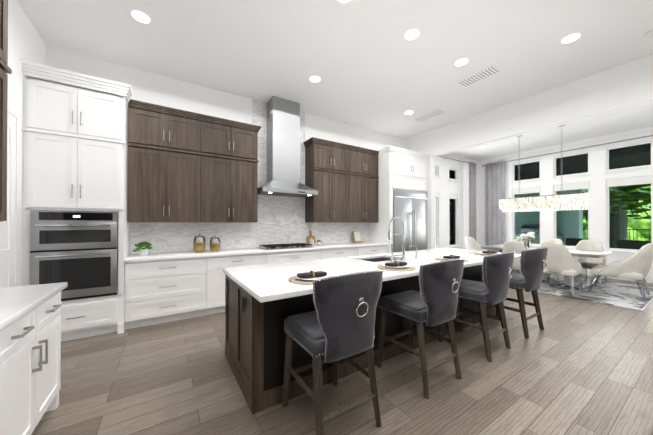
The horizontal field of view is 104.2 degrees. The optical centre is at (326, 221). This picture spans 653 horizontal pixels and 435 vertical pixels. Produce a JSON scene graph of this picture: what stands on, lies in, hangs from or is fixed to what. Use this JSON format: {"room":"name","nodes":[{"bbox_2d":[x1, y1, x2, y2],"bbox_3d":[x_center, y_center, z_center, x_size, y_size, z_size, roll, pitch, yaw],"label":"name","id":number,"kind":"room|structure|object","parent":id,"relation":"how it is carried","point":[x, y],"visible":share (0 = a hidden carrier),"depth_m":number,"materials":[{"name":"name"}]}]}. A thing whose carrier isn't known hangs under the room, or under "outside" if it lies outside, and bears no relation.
{"room":"dining room and kitchen","nodes":[
{"label":"dining room and kitchen","id":0,"kind":"room"},
{"bbox_2d":[6,0,45,285],"bbox_3d":[-1.329,-0.460,-0.431,0.150,3.660,8.650,0,0,-33],"label":"wall","id":1,"kind":"structure","parent":0,"point":[26,42],"depth_m":2.69,"materials":[{"name":"white paint"}]},
{"bbox_2d":[0,0,11,221],"bbox_3d":[-2.106,-0.798,1.261,0.361,1.589,0.966,0,0,-33],"label":"upper cabinet","id":2,"kind":"object","parent":1,"relation":"attached to","point":[4,68],"visible":1,"depth_m":1.71,"materials":[{"name":"brown wood"}]},
{"bbox_2d":[0,101,20,287],"bbox_3d":[-2.956,0.119,2.307,0.066,2.530,0.820,0,0,-33],"label":"pantry door","id":3,"kind":"structure","parent":1,"relation":"in","point":[10,236],"depth_m":2.52,"materials":[{"name":"white wood"}]},
{"bbox_2d":[46,45,476,252],"bbox_3d":[0.821,-0.426,6.174,10.900,3.660,0.150,0,0,-33],"label":"wall","id":4,"kind":"structure","parent":0,"point":[154,88],"depth_m":4.44,"materials":[{"name":"white paint"}]},
{"bbox_2d":[128,103,207,221],"bbox_3d":[-2.371,-0.785,3.826,0.952,1.589,0.356,0,0,-33],"label":"upper cabinet","id":5,"kind":"object","parent":4,"relation":"attached to","point":[185,166],"depth_m":3.66,"materials":[{"name":"brown wood"}]},
{"bbox_2d":[208,119,259,221],"bbox_3d":[-1.681,-0.783,4.268,0.952,1.589,0.356,0,0,-33],"label":"upper cabinet","id":6,"kind":"object","parent":4,"relation":"attached to","point":[232,148],"depth_m":4.15,"materials":[{"name":"brown wood"}]},
{"bbox_2d":[130,99,368,253],"bbox_3d":[-0.922,-0.890,4.962,4.622,2.741,0.010,0,0,-33],"label":"tile backsplash","id":7,"kind":"structure","parent":4,"relation":"attached to","point":[280,219],"depth_m":4.77,"materials":[{"name":"tile"}]},
{"bbox_2d":[257,96,317,196],"bbox_3d":[-0.755,-1.376,4.738,1.070,1.769,0.548,0,0,-33],"label":"range hood","id":8,"kind":"object","parent":4,"relation":"attached to","point":[283,147],"visible":0.98,"depth_m":4.68,"materials":[{"name":"silver metal"}]},
{"bbox_2d":[304,141,350,221],"bbox_3d":[0.047,-0.777,5.376,0.933,1.589,0.356,0,0,-33],"label":"upper cabinet","id":9,"kind":"object","parent":4,"relation":"attached to","point":[341,179],"depth_m":5.19,"materials":[{"name":"brown wood"}]},
{"bbox_2d":[351,149,378,222],"bbox_3d":[0.721,-0.775,5.808,0.933,1.589,0.356,0,0,-33],"label":"upper cabinet","id":10,"kind":"object","parent":4,"relation":"attached to","point":[364,165],"depth_m":5.68,"materials":[{"name":"brown wood"}]},
{"bbox_2d":[435,165,459,248],"bbox_3d":[3.652,-0.445,7.939,1.610,2.545,0.135,0,0,-33],"label":"window frames","id":11,"kind":"structure","parent":4,"relation":"in","point":[453,198],"depth_m":8.22,"materials":[{"name":"white wood"}]},
{"bbox_2d":[439,156,475,249],"bbox_3d":[3.917,-0.302,7.962,2.698,3.390,0.178,0,0,-33],"label":"curtain","id":12,"kind":"object","parent":4,"relation":"attached to","point":[469,168],"depth_m":8.46,"materials":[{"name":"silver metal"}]},
{"bbox_2d":[443,153,477,163],"bbox_3d":[3.795,-2.092,7.964,3.510,0.089,0.059,0,0,-33],"label":"crown molding","id":13,"kind":"structure","parent":4,"relation":"attached to","point":[448,155],"depth_m":8.30,"materials":[{"name":"white"}]},
{"bbox_2d":[17,0,652,138],"bbox_3d":[1.577,-2.340,1.531,7.150,0.120,8.800,0,0,-33],"label":"ceiling","id":14,"kind":"structure","parent":0,"point":[369,65],"depth_m":3.29,"materials":[{"name":"white paint"}]},
{"bbox_2d":[131,11,149,22],"bbox_3d":[-2.060,-2.269,2.822,0.169,0.007,0.169,0,0,-39],"label":"recessed light","id":15,"kind":"object","parent":14,"relation":"in","point":[141,17],"depth_m":2.82,"materials":[{"name":"white"}]},
{"bbox_2d":[310,76,320,81],"bbox_3d":[-0.180,-2.263,4.039,0.169,0.007,0.169,0,0,33],"label":"recessed light","id":16,"kind":"object","parent":14,"relation":"in","point":[314,78],"depth_m":4.04,"materials":[{"name":"white"}]},
{"bbox_2d":[405,29,418,39],"bbox_3d":[1.037,-2.267,3.085,0.169,0.007,0.169,0,0,-42],"label":"recessed light","id":17,"kind":"object","parent":14,"relation":"in","point":[412,34],"depth_m":3.07,"materials":[{"name":"white"}]},
{"bbox_2d":[413,109,445,121],"bbox_3d":[2.195,-2.255,5.431,0.280,0.010,0.600,0,0,-33],"label":"ceiling vent","id":18,"kind":"object","parent":14,"relation":"in","point":[437,112],"depth_m":5.39,"materials":[{"name":"white metal"}]},
{"bbox_2d":[455,58,467,65],"bbox_3d":[1.921,-2.265,3.616,0.169,0.007,0.169,0,0,-39],"label":"recessed light","id":19,"kind":"object","parent":14,"relation":"in","point":[460,62],"depth_m":3.61,"materials":[{"name":"white"}]},
{"bbox_2d":[456,65,501,86],"bbox_3d":[2.377,-2.262,3.979,0.280,0.010,0.540,0,0,-33],"label":"ceiling vent","id":20,"kind":"object","parent":14,"relation":"in","point":[487,72],"depth_m":3.96,"materials":[{"name":"white metal"}]},
{"bbox_2d":[561,33,579,43],"bbox_3d":[3.027,-2.267,3.149,0.169,0.007,0.169,0,0,18],"label":"recessed light","id":21,"kind":"object","parent":14,"relation":"in","point":[572,37],"depth_m":3.14,"materials":[{"name":"white"}]},
{"bbox_2d":[645,29,652,36],"bbox_3d":[3.908,-2.254,3.037,0.130,0.034,0.130,0,0,-33],"label":"smoke detector","id":22,"kind":"object","parent":14,"relation":"attached to","point":[649,33],"visible":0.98,"depth_m":3.04,"materials":[{"name":"white plastic"}]},
{"bbox_2d":[31,273,652,434],"bbox_3d":[3.155,1.435,2.524,10.900,0.100,8.800,0,0,-33],"label":"floor","id":23,"kind":"structure","parent":0,"point":[578,367],"depth_m":2.15,"materials":[{"name":"brown wood"}]},
{"bbox_2d":[0,327,7,434],"bbox_3d":[-1.545,0.939,0.618,0.622,0.874,1.032,0,0,-33],"label":"base cabinet","id":24,"kind":"object","parent":23,"relation":"on","point":[4,333],"depth_m":1.25,"materials":[{"name":"white wood"}]},
{"bbox_2d":[0,282,67,330],"bbox_3d":[-0.807,0.475,-0.504,0.649,0.040,5.470,0,0,-33],"label":"countertop","id":25,"kind":"structure","parent":24,"relation":"on","point":[17,303],"depth_m":1.54,"materials":[{"name":"white stone"}]},
{"bbox_2d":[8,291,61,434],"bbox_3d":[-2.017,0.943,1.355,0.622,0.874,0.970,0,0,-33],"label":"base cabinet","id":26,"kind":"object","parent":23,"relation":"on","point":[30,364],"depth_m":1.52,"materials":[{"name":"white wood"}]},
{"bbox_2d":[21,60,131,341],"bbox_3d":[-3.027,-0.161,3.212,0.919,3.100,0.677,0,0,-33],"label":"tall cabinet","id":27,"kind":"object","parent":23,"relation":"on","point":[75,140],"visible":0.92,"depth_m":2.96,"materials":[{"name":"white wood"}]},
{"bbox_2d":[30,210,117,300],"bbox_3d":[-3.020,0.390,3.142,0.732,1.023,0.642,0,0,-33],"label":"double oven","id":28,"kind":"object","parent":27,"relation":"in","point":[77,251],"visible":0.96,"depth_m":2.92,"materials":[{"name":"silver metal"}]},
{"bbox_2d":[125,257,212,329],"bbox_3d":[-2.281,0.954,3.720,1.003,0.874,0.616,0,0,-33],"label":"base cabinet","id":29,"kind":"object","parent":23,"relation":"on","point":[159,291],"depth_m":3.45,"materials":[{"name":"white wood"}]},
{"bbox_2d":[124,242,387,262],"bbox_3d":[-0.751,0.501,4.688,4.622,0.040,0.642,0,0,-33],"label":"countertop","id":30,"kind":"structure","parent":29,"relation":"on","point":[176,255],"depth_m":3.97,"materials":[{"name":"white stone"}]},
{"bbox_2d":[133,241,151,255],"bbox_3d":[-2.598,0.376,3.596,0.223,0.197,0.212,0,0,-33],"label":"potted plant","id":31,"kind":"object","parent":30,"relation":"on","point":[143,251],"visible":1,"depth_m":3.55,"materials":[{"name":"white"}]},
{"bbox_2d":[193,234,204,252],"bbox_3d":[-1.981,0.333,3.965,0.168,0.286,0.168,0,0,-42],"label":"pasta jar","id":32,"kind":"object","parent":30,"relation":"on","point":[200,247],"depth_m":3.91,"materials":[{"name":"clear glass"}]},
{"bbox_2d":[210,235,219,251],"bbox_3d":[-1.779,0.347,4.057,0.154,0.261,0.154,0,0,-42],"label":"pasta jar","id":33,"kind":"object","parent":30,"relation":"on","point":[214,247],"depth_m":4.01,"materials":[{"name":"clear glass"}]},
{"bbox_2d":[258,243,313,249],"bbox_3d":[-0.732,0.454,4.693,0.910,0.052,0.510,0,0,-33],"label":"gas cooktop","id":34,"kind":"object","parent":30,"relation":"in","point":[284,246],"visible":1,"depth_m":4.59,"materials":[{"name":"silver metal"}]},
{"bbox_2d":[306,230,315,244],"bbox_3d":[-0.312,0.333,5.270,0.210,0.300,0.102,0,0,-33],"label":"cutting board","id":35,"kind":"object","parent":30,"relation":"on","point":[310,239],"visible":0.85,"depth_m":5.25,"materials":[{"name":"brown wood"}]},
{"bbox_2d":[352,231,363,242],"bbox_3d":[0.723,0.355,5.824,0.220,0.261,0.172,0,0,-33],"label":"cookbook stand","id":36,"kind":"object","parent":30,"relation":"on","point":[356,237],"visible":1,"depth_m":5.83,"materials":[{"name":"brown wood"}]},
{"bbox_2d":[213,253,268,313],"bbox_3d":[-1.543,0.957,4.193,0.902,0.874,0.616,0,0,-33],"label":"base cabinet","id":37,"kind":"object","parent":23,"relation":"on","point":[220,262],"depth_m":3.84,"materials":[{"name":"white wood"}]},
{"bbox_2d":[269,250,320,263],"bbox_3d":[-0.731,0.959,4.714,1.027,0.874,0.616,0,0,-33],"label":"drawer","id":38,"kind":"object","parent":23,"relation":"on","point":[279,257],"depth_m":4.46,"materials":[{"name":"white wood"}]},
{"bbox_2d":[282,270,383,434],"bbox_3d":[0.045,0.844,1.780,0.544,1.083,0.658,0,0,-33],"label":"counter stool","id":39,"kind":"object","parent":23,"relation":"on","point":[336,325],"visible":1,"depth_m":1.54,"materials":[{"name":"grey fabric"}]},
{"bbox_2d":[321,247,356,258],"bbox_3d":[0.084,0.962,5.236,0.910,0.874,0.616,0,0,-33],"label":"base cabinet","id":40,"kind":"object","parent":23,"relation":"on","point":[340,252],"depth_m":4.98,"materials":[{"name":"white wood"}]},
{"bbox_2d":[225,265,495,414],"bbox_3d":[0.782,0.950,3.238,3.756,0.878,0.968,0,0,-33],"label":"kitchen island","id":41,"kind":"object","parent":23,"relation":"on","point":[255,339],"visible":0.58,"depth_m":2.07,"materials":[{"name":"brown wood"}]},
{"bbox_2d":[223,248,520,302],"bbox_3d":[0.880,0.489,3.095,3.820,0.040,1.190,0,0,-33],"label":"island countertop","id":42,"kind":"structure","parent":41,"relation":"on","point":[260,283],"depth_m":2.47,"materials":[{"name":"white stone"}]},
{"bbox_2d":[288,270,331,284],"bbox_3d":[-0.116,0.427,2.036,0.378,0.070,0.378,0,0,-39],"label":"place setting","id":43,"kind":"object","parent":42,"relation":"on","point":[305,278],"depth_m":1.99,"materials":[{"name":"white ceramic"}]},
{"bbox_2d":[364,257,396,261],"bbox_3d":[0.689,0.620,3.281,0.616,0.218,0.446,0,0,-33],"label":"undermount sink","id":44,"kind":"object","parent":42,"relation":"in","point":[379,259],"visible":0.02,"depth_m":3.54,"materials":[{"name":"silver metal"}]},
{"bbox_2d":[377,260,415,270],"bbox_3d":[0.701,0.430,2.559,0.378,0.070,0.378,0,0,18],"label":"place setting","id":45,"kind":"object","parent":42,"relation":"on","point":[390,266],"depth_m":2.49,"materials":[{"name":"white ceramic"}]},
{"bbox_2d":[386,217,419,261],"bbox_3d":[0.891,0.203,3.199,0.570,0.529,0.280,0,0,-33],"label":"spring faucet","id":46,"kind":"object","parent":42,"relation":"on","point":[403,244],"visible":1,"depth_m":3.10,"materials":[{"name":"silver metal"}]},
{"bbox_2d":[435,254,475,261],"bbox_3d":[1.517,0.432,3.083,0.378,0.070,0.378,0,0,-39],"label":"place setting","id":47,"kind":"object","parent":42,"relation":"on","point":[449,257],"depth_m":3.05,"materials":[{"name":"white ceramic"}]},
{"bbox_2d":[474,250,499,255],"bbox_3d":[2.300,0.435,3.584,0.378,0.070,0.378,0,0,-39],"label":"place setting","id":48,"kind":"object","parent":42,"relation":"on","point":[485,253],"depth_m":3.54,"materials":[{"name":"white ceramic"}]},
{"bbox_2d":[357,245,385,255],"bbox_3d":[0.827,0.965,5.713,0.856,0.874,0.616,0,0,-33],"label":"base cabinet","id":49,"kind":"object","parent":23,"relation":"on","point":[369,250],"depth_m":5.43,"materials":[{"name":"white wood"}]},
{"bbox_2d":[369,146,429,252],"bbox_3d":[1.774,-0.128,6.244,1.411,3.065,0.754,0,0,-33],"label":"tall cabinet","id":50,"kind":"object","parent":23,"relation":"on","point":[402,169],"visible":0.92,"depth_m":5.84,"materials":[{"name":"white wood"}]},
{"bbox_2d":[393,189,426,251],"bbox_3d":[1.841,0.336,6.223,1.167,2.129,0.742,0,0,-33],"label":"built-in refrigerator","id":51,"kind":"object","parent":50,"relation":"in","point":[409,208],"visible":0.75,"depth_m":5.93,"materials":[{"name":"silver metal"}]},
{"bbox_2d":[377,259,464,398],"bbox_3d":[0.865,0.846,2.305,0.544,1.083,0.658,0,0,-33],"label":"counter stool","id":52,"kind":"object","parent":23,"relation":"on","point":[433,302],"visible":1,"depth_m":2.07,"materials":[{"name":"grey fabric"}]},
{"bbox_2d":[438,252,514,361],"bbox_3d":[1.687,0.849,2.836,0.546,1.083,0.667,0,0,-33],"label":"counter stool","id":53,"kind":"object","parent":23,"relation":"on","point":[493,288],"visible":0.81,"depth_m":2.58,"materials":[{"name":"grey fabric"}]},
{"bbox_2d":[479,247,548,338],"bbox_3d":[2.462,0.851,3.329,0.544,1.083,0.658,0,0,-33],"label":"counter stool","id":54,"kind":"object","parent":23,"relation":"on","point":[532,268],"visible":0.75,"depth_m":3.07,"materials":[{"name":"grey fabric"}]},
{"bbox_2d":[520,271,652,310],"bbox_3d":[5.077,1.397,5.965,2.450,0.010,3.280,0,0,-33],"label":"dining rug","id":55,"kind":"object","parent":23,"relation":"on","point":[623,295],"visible":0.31,"depth_m":4.92,"materials":[{"name":"white fabric"}]},
{"bbox_2d":[465,237,486,250],"bbox_3d":[4.279,0.912,7.111,0.672,0.956,0.738,0,0,-33],"label":"dining chair","id":56,"kind":"object","parent":55,"relation":"on","point":[471,243],"visible":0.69,"depth_m":7.33,"materials":[{"name":"beige fabric"}]},
{"bbox_2d":[502,241,526,272],"bbox_3d":[4.320,0.905,5.708,0.738,0.956,0.672,0,0,-33],"label":"dining chair","id":57,"kind":"object","parent":55,"relation":"on","point":[514,246],"visible":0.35,"depth_m":5.50,"materials":[{"name":"beige fabric"}]},
{"bbox_2d":[513,237,530,245],"bbox_3d":[5.252,0.911,6.999,0.746,0.956,0.672,0,0,-33],"label":"dining chair","id":58,"kind":"object","parent":55,"relation":"on","point":[517,239],"visible":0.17,"depth_m":7.18,"materials":[{"name":"beige fabric"}]},
{"bbox_2d":[481,245,611,289],"bbox_3d":[5.009,1.014,5.971,1.040,0.752,2.120,0,0,-33],"label":"dining table","id":59,"kind":"object","parent":55,"relation":"on","point":[580,256],"visible":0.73,"depth_m":5.35,"materials":[{"name":"grey wood"}]},
{"bbox_2d":[514,232,536,247],"bbox_3d":[4.882,0.440,6.180,0.527,0.395,0.478,0,0,-33],"label":"centerpiece","id":60,"kind":"object","parent":59,"relation":"on","point":[530,236],"visible":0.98,"depth_m":6.15,"materials":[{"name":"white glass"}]},
{"bbox_2d":[539,238,562,279],"bbox_3d":[5.624,0.908,6.425,0.738,0.956,0.672,0,0,-33],"label":"dining chair","id":61,"kind":"object","parent":55,"relation":"on","point":[553,240],"visible":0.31,"depth_m":6.58,"materials":[{"name":"beige fabric"}]},
{"bbox_2d":[541,243,583,294],"bbox_3d":[4.687,0.902,5.137,0.741,0.956,0.672,0,0,-33],"label":"dining chair","id":62,"kind":"object","parent":55,"relation":"on","point":[560,259],"visible":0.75,"depth_m":4.89,"materials":[{"name":"beige fabric"}]},
{"bbox_2d":[574,239,606,285],"bbox_3d":[5.991,0.906,5.851,0.742,0.956,0.672,0,0,-33],"label":"dining chair","id":63,"kind":"object","parent":55,"relation":"on","point":[593,245],"visible":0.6,"depth_m":5.88,"materials":[{"name":"beige fabric"}]},
{"bbox_2d":[587,243,652,299],"bbox_3d":[5.639,0.886,4.864,0.762,0.986,0.847,0,0,-33],"label":"dining chair","id":64,"kind":"object","parent":55,"relation":"on","point":[637,265],"visible":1,"depth_m":4.58,"materials":[{"name":"beige fabric"}]},
{"bbox_2d":[406,131,434,248],"bbox_3d":[2.443,-0.424,6.656,0.150,3.660,0.790,0,0,-33],"label":"wall pier","id":65,"kind":"object","parent":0,"point":[420,143],"visible":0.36,"depth_m":6.35,"materials":[{"name":"white paint"}]},
{"bbox_2d":[431,54,652,155],"bbox_3d":[3.571,-1.953,4.904,0.150,0.620,3.390,0,0,-33],"label":"ceiling beam","id":66,"kind":"structure","parent":0,"point":[628,85],"depth_m":4.27,"materials":[{"name":"white paint"}]},
{"bbox_2d":[449,103,652,160],"bbox_3d":[5.274,-2.208,5.861,3.750,0.120,5.500,0,0,-33],"label":"ceiling","id":67,"kind":"structure","parent":0,"point":[635,118],"depth_m":6.19,"materials":[{"name":"white paint"}]},
{"bbox_2d":[499,125,588,211],"bbox_3d":[5.008,-1.197,5.984,0.262,1.900,1.606,0,0,-33],"label":"crystal chandelier","id":68,"kind":"object","parent":67,"relation":"hanging from","point":[575,201],"visible":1,"depth_m":5.78,"materials":[{"name":"glass"}]},
{"bbox_2d":[477,131,652,276],"bbox_3d":[6.790,-0.368,6.823,0.150,3.550,5.500,0,0,-33],"label":"wall","id":69,"kind":"structure","parent":0,"point":[597,178],"depth_m":6.82,"materials":[{"name":"white paint"}]},
{"bbox_2d":[478,126,652,163],"bbox_3d":[6.699,-2.098,6.778,0.059,0.089,5.189,0,0,-33],"label":"crown molding","id":70,"kind":"structure","parent":69,"relation":"attached to","point":[632,132],"depth_m":6.79,"materials":[{"name":"white"}]},
{"bbox_2d":[482,135,652,251],"bbox_3d":[6.661,-0.288,6.741,0.153,3.350,4.756,0,0,-33],"label":"curtain","id":71,"kind":"object","parent":69,"relation":"attached to","point":[494,194],"depth_m":8.39,"materials":[{"name":"grey fabric"}]},
{"bbox_2d":[510,140,652,252],"bbox_3d":[6.948,-0.552,6.498,0.135,2.585,3.860,0,0,-33],"label":"window frames","id":72,"kind":"structure","parent":69,"relation":"in","point":[638,180],"depth_m":6.57,"materials":[{"name":"white wood"}]},
{"bbox_2d":[587,270,652,283],"bbox_3d":[6.717,1.337,6.773,0.015,0.140,5.189,0,0,-33],"label":"baseboard","id":73,"kind":"structure","parent":69,"relation":"attached to","point":[649,279],"depth_m":6.05,"materials":[{"name":"white"}]},
{"label":"outside","id":74,"kind":"structure","parent":0,"visible":0},
{"bbox_3d":[9.028,1.490,11.337,50.000,0.120,60.000,0,0,-33],"label":"lawn","id":75,"kind":"structure","parent":74,"visible":0},
{"bbox_2d":[515,189,582,244],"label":"window","id":76,"kind":"structure","parent":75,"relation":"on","point":[525,220],"depth_m":9.64,"materials":[{"name":"teal"}]},
{"bbox_2d":[515,143,650,180],"bbox_3d":[8.925,-0.885,8.313,5.050,4.600,9.000,0,0,-33],"label":"roof","id":77,"kind":"structure","parent":75,"relation":"on","point":[640,152],"depth_m":7.05,"materials":[{"name":"black"}]},
{"bbox_2d":[583,210,587,238],"label":"garden plants","id":78,"kind":"object","parent":75,"relation":"on","point":[585,231],"depth_m":14.86,"materials":[{"name":"green plant"}]},
{"bbox_2d":[566,238,649,249],"bbox_3d":[9.276,0.969,7.246,2.400,0.880,3.440,0,0,-33],"label":"patio furniture","id":79,"kind":"object","parent":75,"relation":"on","point":[631,244],"depth_m":7.29,"materials":[{"name":"grey"}]},
{"bbox_2d":[583,184,650,247],"bbox_3d":[11.861,-0.123,10.420,4.320,3.097,3.731,0,0,-33],"label":"garden plants","id":80,"kind":"object","parent":75,"relation":"on","point":[619,196],"depth_m":10.16,"materials":[{"name":"green plant"}]},
{"bbox_2d":[627,190,650,242],"label":"garden plants","id":81,"kind":"object","parent":75,"relation":"on","point":[635,224],"depth_m":12.06,"materials":[{"name":"green plant"}]},
{"bbox_2d":[628,228,650,239],"bbox_3d":[14.398,0.848,10.031,0.030,1.150,16.000,0,0,-33],"label":"iron fence","id":82,"kind":"object","parent":75,"relation":"on","point":[633,229],"depth_m":11.17,"materials":[{"name":"black metal"}]}
]}

